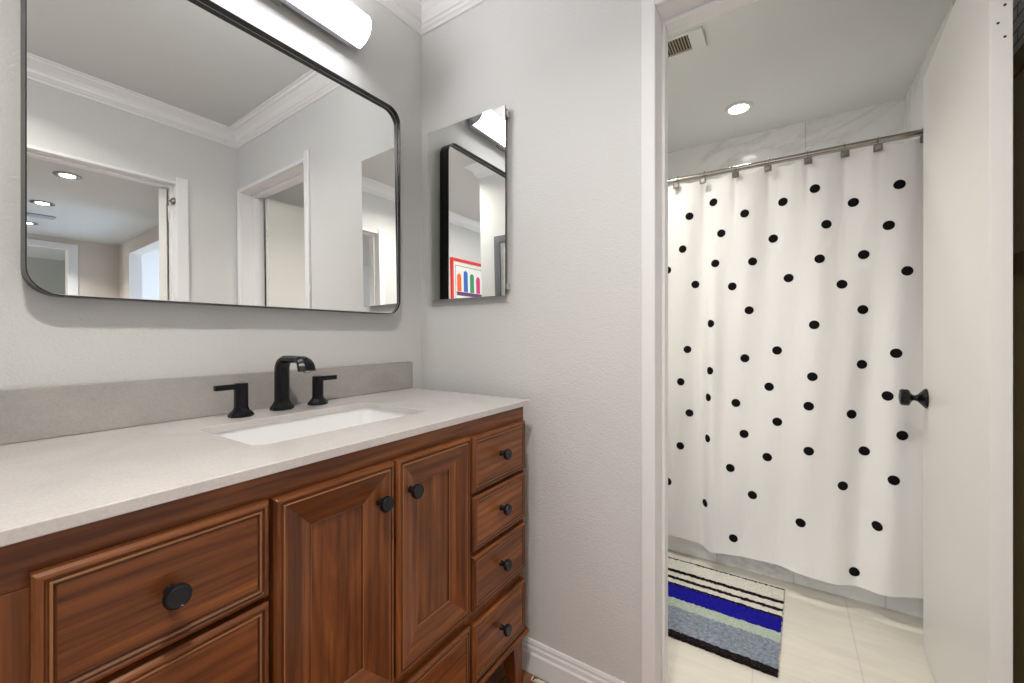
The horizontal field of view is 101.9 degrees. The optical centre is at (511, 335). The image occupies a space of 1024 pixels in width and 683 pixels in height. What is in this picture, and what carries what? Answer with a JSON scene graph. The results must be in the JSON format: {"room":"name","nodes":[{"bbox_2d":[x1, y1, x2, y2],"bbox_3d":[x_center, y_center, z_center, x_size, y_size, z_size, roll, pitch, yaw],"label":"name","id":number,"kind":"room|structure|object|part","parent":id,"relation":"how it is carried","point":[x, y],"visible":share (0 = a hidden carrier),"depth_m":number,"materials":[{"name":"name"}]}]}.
{"room":"bathroom","nodes":[
{"label":"bathroom","id":0,"kind":"room"},
{"bbox_2d":[0,0,420,389],"bbox_3d":[-1.448,-0.086,0.129,0.120,2.395,4.021,0,0,33],"label":"wall","id":1,"kind":"structure","parent":0,"point":[45,340],"depth_m":1.08,"materials":[{"name":"white paint"}]},
{"bbox_2d":[0,362,412,444],"bbox_3d":[-0.687,0.150,1.153,0.020,0.100,1.079,0,0,33],"label":"backsplash","id":2,"kind":"structure","parent":1,"relation":"attached to","point":[34,413],"depth_m":0.94,"materials":[{"name":"grey stone"}]},
{"bbox_2d":[21,0,399,313],"bbox_3d":[-0.671,-0.447,1.150,0.048,0.740,0.892,0,0,33],"label":"wall mirror","id":3,"kind":"object","parent":1,"relation":"attached to","point":[173,151],"visible":1,"depth_m":1.00,"materials":[{"name":"black mirror"}]},
{"bbox_2d":[270,0,371,51],"bbox_3d":[-0.643,-1.003,1.146,0.104,0.112,0.537,0,0,33],"label":"vanity light","id":4,"kind":"object","parent":1,"relation":"attached to","point":[341,19],"visible":1,"depth_m":1.27,"materials":[{"name":"white glass"}]},
{"bbox_3d":[-0.686,-1.003,1.151,0.026,0.108,0.088,0,0,33],"label":"wall plate","id":5,"kind":"part","parent":4,"relation":"part of","materials":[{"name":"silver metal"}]},
{"bbox_2d":[377,0,420,35],"bbox_3d":[-0.699,-1.241,1.084,0.080,0.084,1.341,0,0,33],"label":"trim","id":6,"kind":"structure","parent":1,"relation":"attached to","point":[408,12],"depth_m":1.57,"materials":[{"name":"white paint"}]},
{"bbox_2d":[421,0,640,682],"bbox_3d":[0.424,-0.086,1.225,1.800,2.395,0.130,0,0,33],"label":"wall","id":7,"kind":"structure","parent":0,"point":[564,338],"depth_m":1.31,"materials":[{"name":"white paint"}]},
{"bbox_2d":[421,0,487,36],"bbox_3d":[0.316,-1.241,1.170,1.680,0.084,0.080,0,0,33],"label":"trim","id":8,"kind":"structure","parent":7,"relation":"attached to","point":[434,13],"depth_m":1.57,"materials":[{"name":"white paint"}]},
{"bbox_2d":[427,105,509,299],"bbox_3d":[-0.167,-0.462,1.521,0.372,0.648,0.024,0,0,33],"label":"medicine cabinet","id":9,"kind":"object","parent":7,"relation":"attached to","point":[467,159],"visible":1,"depth_m":1.50,"materials":[{"name":"silver metal"}]},
{"bbox_2d":[522,636,624,682],"bbox_3d":[-0.001,1.061,1.418,0.878,0.102,0.016,0,0,33],"label":"baseboard","id":10,"kind":"structure","parent":7,"relation":"attached to","point":[550,665],"depth_m":1.32,"materials":[{"name":"white paint"}]},
{"bbox_2d":[641,0,670,682],"bbox_3d":[0.700,0.070,0.957,0.796,2.085,0.013,0,0,33],"label":"trim","id":11,"kind":"structure","parent":7,"relation":"attached to","point":[648,7],"depth_m":1.16,"materials":[{"name":"white paint"}]},
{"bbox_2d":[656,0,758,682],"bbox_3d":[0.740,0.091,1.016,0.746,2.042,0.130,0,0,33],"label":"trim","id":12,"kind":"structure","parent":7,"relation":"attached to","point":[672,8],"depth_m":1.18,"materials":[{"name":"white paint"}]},
{"bbox_2d":[898,0,1012,682],"bbox_3d":[1.261,0.095,1.176,0.176,2.010,0.711,0,0,36],"label":"door","id":13,"kind":"structure","parent":7,"relation":"in","point":[966,396],"depth_m":1.01,"materials":[{"name":"white paint"}]},
{"bbox_3d":[1.392,0.215,1.441,0.071,0.066,0.066,0,0,36],"label":"knob","id":14,"kind":"part","parent":13,"relation":"part of","materials":[{"name":"black metal"}]},
{"bbox_2d":[485,549,935,682],"bbox_3d":[-0.119,1.162,0.342,1.865,0.100,5.840,0,0,33],"label":"floor","id":15,"kind":"structure","parent":0,"point":[826,637],"depth_m":1.48,"materials":[{"name":"beige tile"}]},
{"bbox_2d":[0,407,528,682],"bbox_3d":[-0.441,0.665,0.988,0.536,0.893,1.079,0,0,33],"label":"bathroom vanity","id":16,"kind":"object","parent":15,"relation":"on","point":[403,560],"visible":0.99,"depth_m":0.71,"materials":[{"name":"brown wood"}]},
{"bbox_3d":[-0.453,0.333,0.551,0.018,0.149,0.246,0,0,33],"label":"drawer","id":17,"kind":"part","parent":16,"relation":"part of","materials":[{"name":"brown wood"}]},
{"bbox_3d":[-0.436,0.334,0.536,0.029,0.031,0.031,0,0,33],"label":"knob","id":18,"kind":"part","parent":16,"relation":"part of","materials":[{"name":"black metal"}]},
{"bbox_3d":[-0.453,0.567,0.551,0.018,0.303,0.246,0,0,33],"label":"drawer","id":19,"kind":"part","parent":16,"relation":"part of","materials":[{"name":"brown wood"}]},
{"bbox_2d":[0,388,529,546],"bbox_3d":[-0.468,0.208,1.006,0.547,0.017,1.075,0,0,33],"label":"countertop","id":20,"kind":"structure","parent":16,"relation":"on","point":[55,484],"depth_m":0.70,"materials":[{"name":"grey stone"}]},
{"bbox_2d":[213,382,253,417],"bbox_3d":[-0.681,0.158,1.016,0.048,0.082,0.084,0,0,33],"label":"tap","id":21,"kind":"object","parent":20,"relation":"on","point":[241,409],"visible":1,"depth_m":1.02,"materials":[{"name":"black metal"}]},
{"bbox_3d":[-0.691,0.125,1.002,0.013,0.013,0.048,0,0,33],"label":"lever","id":22,"kind":"part","parent":21,"relation":"part of","materials":[{"name":"black metal"}]},
{"bbox_3d":[-0.672,0.147,1.030,0.028,0.061,0.028,0,0,33],"label":"post","id":23,"kind":"part","parent":21,"relation":"part of","materials":[{"name":"black metal"}]},
{"bbox_2d":[269,355,315,410],"bbox_3d":[-0.581,0.126,1.099,0.157,0.146,0.055,0,0,33],"label":"faucet","id":24,"kind":"object","parent":20,"relation":"on","point":[282,402],"visible":1,"depth_m":1.11,"materials":[{"name":"black metal"}]},
{"bbox_2d":[215,408,409,444],"bbox_3d":[-0.451,0.295,1.001,0.301,0.154,0.471,0,0,33],"label":"sink basin","id":25,"kind":"object","parent":20,"relation":"in","point":[298,428],"visible":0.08,"depth_m":1.10,"materials":[{"name":"white ceramic"}]},
{"bbox_2d":[307,375,336,405],"bbox_3d":[-0.558,0.158,1.225,0.048,0.082,0.084,0,0,33],"label":"tap","id":26,"kind":"object","parent":20,"relation":"on","point":[317,398],"visible":1,"depth_m":1.20,"materials":[{"name":"black metal"}]},
{"bbox_3d":[-0.567,0.147,1.212,0.028,0.061,0.028,0,0,33],"label":"post","id":27,"kind":"part","parent":26,"relation":"part of","materials":[{"name":"black metal"}]},
{"bbox_3d":[-0.548,0.125,1.240,0.013,0.013,0.048,0,0,33],"label":"lever","id":28,"kind":"part","parent":26,"relation":"part of","materials":[{"name":"black metal"}]},
{"bbox_3d":[-0.314,0.487,0.760,0.020,0.456,0.241,0,0,33],"label":"door","id":29,"kind":"part","parent":16,"relation":"part of","materials":[{"name":"brown wood"}]},
{"bbox_3d":[-0.253,0.331,0.821,0.029,0.031,0.031,0,0,33],"label":"knob","id":30,"kind":"part","parent":16,"relation":"part of","materials":[{"name":"black metal"}]},
{"bbox_3d":[-0.208,0.331,0.888,0.029,0.031,0.031,0,0,33],"label":"knob","id":31,"kind":"part","parent":16,"relation":"part of","materials":[{"name":"black metal"}]},
{"bbox_3d":[-0.178,0.487,0.967,0.020,0.456,0.241,0,0,33],"label":"door","id":32,"kind":"part","parent":16,"relation":"part of","materials":[{"name":"brown wood"}]},
{"bbox_3d":[-0.247,0.826,0.862,0.018,0.161,0.490,0,0,33],"label":"drawer","id":33,"kind":"part","parent":16,"relation":"part of","materials":[{"name":"brown wood"}]},
{"bbox_3d":[-0.035,0.829,1.184,0.018,0.154,0.257,0,0,33],"label":"drawer","id":34,"kind":"part","parent":16,"relation":"part of","materials":[{"name":"brown wood"}]},
{"bbox_3d":[-0.035,0.337,1.184,0.018,0.147,0.257,0,0,33],"label":"drawer","id":35,"kind":"part","parent":16,"relation":"part of","materials":[{"name":"brown wood"}]},
{"bbox_3d":[-0.035,0.647,1.184,0.018,0.142,0.257,0,0,33],"label":"drawer","id":36,"kind":"part","parent":16,"relation":"part of","materials":[{"name":"brown wood"}]},
{"bbox_3d":[-0.035,0.491,1.184,0.018,0.142,0.257,0,0,33],"label":"drawer","id":37,"kind":"part","parent":16,"relation":"part of","materials":[{"name":"brown wood"}]},
{"bbox_3d":[-0.454,0.934,0.997,0.506,0.029,1.079,0,0,33],"label":"moulding","id":38,"kind":"part","parent":16,"relation":"part of","materials":[{"name":"brown wood"}]},
{"bbox_3d":[-0.019,0.825,1.168,0.029,0.031,0.031,0,0,33],"label":"knob","id":39,"kind":"part","parent":16,"relation":"part of","materials":[{"name":"black metal"}]},
{"bbox_3d":[-0.019,0.643,1.168,0.029,0.031,0.031,0,0,33],"label":"knob","id":40,"kind":"part","parent":16,"relation":"part of","materials":[{"name":"black metal"}]},
{"bbox_3d":[-0.019,0.487,1.168,0.029,0.031,0.031,0,0,33],"label":"knob","id":41,"kind":"part","parent":16,"relation":"part of","materials":[{"name":"black metal"}]},
{"bbox_3d":[-0.019,0.333,1.168,0.029,0.031,0.031,0,0,33],"label":"knob","id":42,"kind":"part","parent":16,"relation":"part of","materials":[{"name":"black metal"}]},
{"bbox_3d":[-0.002,1.027,1.300,0.050,0.170,0.050,0,0,33],"label":"leg","id":43,"kind":"part","parent":16,"relation":"part of","materials":[{"name":"brown wood"}]},
{"bbox_2d":[528,676,546,682],"bbox_3d":[-0.138,1.105,0.371,0.738,0.011,1.868,0,0,33],"label":"woven rug","id":44,"kind":"object","parent":15,"relation":"on","point":[537,680],"visible":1,"depth_m":1.33,"materials":[{"name":"beige carpet"}]},
{"bbox_2d":[668,557,784,677],"bbox_3d":[0.671,1.104,1.803,0.861,0.015,0.554,0,0,33],"label":"bath rug","id":45,"kind":"object","parent":15,"relation":"on","point":[758,647],"visible":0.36,"depth_m":1.63,"materials":[{"name":"multicoloured fabric"}]},
{"bbox_2d":[668,535,922,617],"bbox_3d":[1.273,0.884,2.326,1.521,0.454,0.786,0,0,33],"label":"bathtub","id":46,"kind":"object","parent":15,"relation":"on","point":[906,605],"visible":0.02,"depth_m":1.86,"materials":[{"name":"ceramic"}]},
{"bbox_2d":[1013,43,1023,682],"bbox_3d":[1.311,0.211,1.076,0.084,1.799,0.480,0,0,33],"label":"storage cabinet","id":47,"kind":"object","parent":15,"relation":"on","point":[1018,58],"visible":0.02,"depth_m":1.00,"materials":[{"name":"brown"}]},
{"bbox_2d":[1013,0,1023,55],"bbox_3d":[1.303,-0.773,1.057,0.067,0.170,0.400,0,0,33],"label":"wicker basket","id":48,"kind":"object","parent":47,"relation":"on","point":[1018,5],"visible":0.02,"depth_m":1.01,"materials":[{"name":"grey wicker"}]},
{"bbox_3d":[1.283,-0.413,1.094,0.004,0.430,0.340,0,0,33],"label":"door panel","id":49,"kind":"part","parent":47,"relation":"part of","materials":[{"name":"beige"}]},
{"bbox_3d":[1.280,-0.413,1.096,0.012,0.530,0.476,0,0,33],"label":"door frame","id":50,"kind":"part","parent":47,"relation":"part of","materials":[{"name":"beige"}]},
{"bbox_2d":[668,99,903,186],"bbox_3d":[1.519,-0.086,2.700,1.725,2.395,0.100,0,0,33],"label":"wall","id":51,"kind":"structure","parent":0,"point":[885,119],"depth_m":2.52,"materials":[{"name":"tile"}]},
{"bbox_2d":[668,0,952,152],"bbox_3d":[1.026,-1.333,1.953,1.725,0.100,1.889,0,0,33],"label":"ceiling","id":52,"kind":"structure","parent":0,"point":[796,61],"depth_m":1.96,"materials":[{"name":"white paint"}]},
{"bbox_2d":[668,26,706,59],"bbox_3d":[0.698,-1.276,1.848,0.292,0.014,0.125,0,0,33],"label":"ceiling vent","id":53,"kind":"object","parent":52,"relation":"in","point":[694,39],"visible":0.6,"depth_m":1.80,"materials":[{"name":"white paint"}]},
{"bbox_2d":[668,35,691,57],"bbox_3d":[0.689,-1.277,1.849,0.195,0.011,0.108,0,0,33],"label":"grille","id":54,"kind":"object","parent":53,"relation":"attached to","point":[678,45],"depth_m":1.82,"materials":[{"name":"beige"}]},
{"bbox_2d":[724,101,752,115],"bbox_3d":[1.277,-1.279,2.338,0.144,0.007,0.144,0,0,33],"label":"recessed light","id":55,"kind":"object","parent":52,"relation":"in","point":[741,107],"visible":1,"depth_m":2.33,"materials":[{"name":"white paint"}]},
{"bbox_3d":[1.697,-0.085,1.493,0.100,2.395,1.719,0,0,33],"label":"wall","id":56,"kind":"structure","parent":0,"visible":0},
{"bbox_2d":[904,0,955,142],"bbox_3d":[1.906,-0.315,1.911,0.010,1.934,0.789,0,0,33],"label":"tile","id":57,"kind":"structure","parent":56,"relation":"attached to","point":[913,100],"depth_m":2.00,"materials":[{"name":"tile"}]},
{"bbox_3d":[0.340,-0.085,2.387,0.100,2.395,1.719,0,0,33],"label":"wall","id":58,"kind":"structure","parent":0,"visible":0},
{"bbox_2d":[668,129,922,184],"bbox_3d":[1.029,-0.782,1.957,1.524,0.060,0.060,0,0,33],"label":"shower rod","id":59,"kind":"object","parent":58,"relation":"attached to","point":[916,133],"visible":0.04,"depth_m":1.79,"materials":[{"name":"silver metal"}]},
{"bbox_2d":[673,176,678,188],"bbox_3d":[0.828,-0.765,2.078,0.029,0.070,0.053,0,0,37],"label":"curtain hook","id":60,"kind":"object","parent":59,"relation":"hanging from","point":[675,185],"visible":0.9,"depth_m":2.06,"materials":[{"name":"silver metal"}]},
{"bbox_2d":[700,171,705,183],"bbox_3d":[0.931,-0.765,2.010,0.029,0.070,0.053,0,0,40],"label":"curtain hook","id":61,"kind":"object","parent":59,"relation":"hanging from","point":[702,180],"visible":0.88,"depth_m":1.99,"materials":[{"name":"silver metal"}]},
{"bbox_2d":[732,165,738,177],"bbox_3d":[1.043,-0.765,1.936,0.029,0.070,0.053,0,0,30],"label":"curtain hook","id":62,"kind":"object","parent":59,"relation":"hanging from","point":[735,174],"visible":0.97,"depth_m":1.92,"materials":[{"name":"silver metal"}]},
{"bbox_2d":[764,158,771,171],"bbox_3d":[1.153,-0.765,1.864,0.029,0.070,0.053,0,0,42],"label":"curtain hook","id":63,"kind":"object","parent":59,"relation":"hanging from","point":[768,167],"visible":0.91,"depth_m":1.84,"materials":[{"name":"silver metal"}]},
{"bbox_2d":[668,139,922,598],"bbox_3d":[1.121,0.135,1.875,1.093,1.785,0.080,0,0,36],"label":"shower curtain","id":64,"kind":"object","parent":59,"relation":"hanging from","point":[795,291],"visible":0.8,"depth_m":1.77,"materials":[{"name":"white fabric"}]},
{"bbox_2d":[804,150,811,164],"bbox_3d":[1.272,-0.765,1.785,0.029,0.070,0.053,0,0,33],"label":"curtain hook","id":65,"kind":"object","parent":59,"relation":"hanging from","point":[808,160],"visible":0.92,"depth_m":1.76,"materials":[{"name":"silver metal"}]},
{"bbox_2d":[841,143,849,157],"bbox_3d":[1.376,-0.765,1.717,0.029,0.070,0.053,0,0,36],"label":"curtain hook","id":66,"kind":"object","parent":59,"relation":"hanging from","point":[846,153],"visible":1,"depth_m":1.70,"materials":[{"name":"silver metal"}]},
{"bbox_2d":[873,136,882,151],"bbox_3d":[1.464,-0.765,1.659,0.029,0.070,0.053,0,0,42],"label":"curtain hook","id":67,"kind":"object","parent":59,"relation":"hanging from","point":[878,147],"visible":1,"depth_m":1.64,"materials":[{"name":"silver metal"}]}
]}

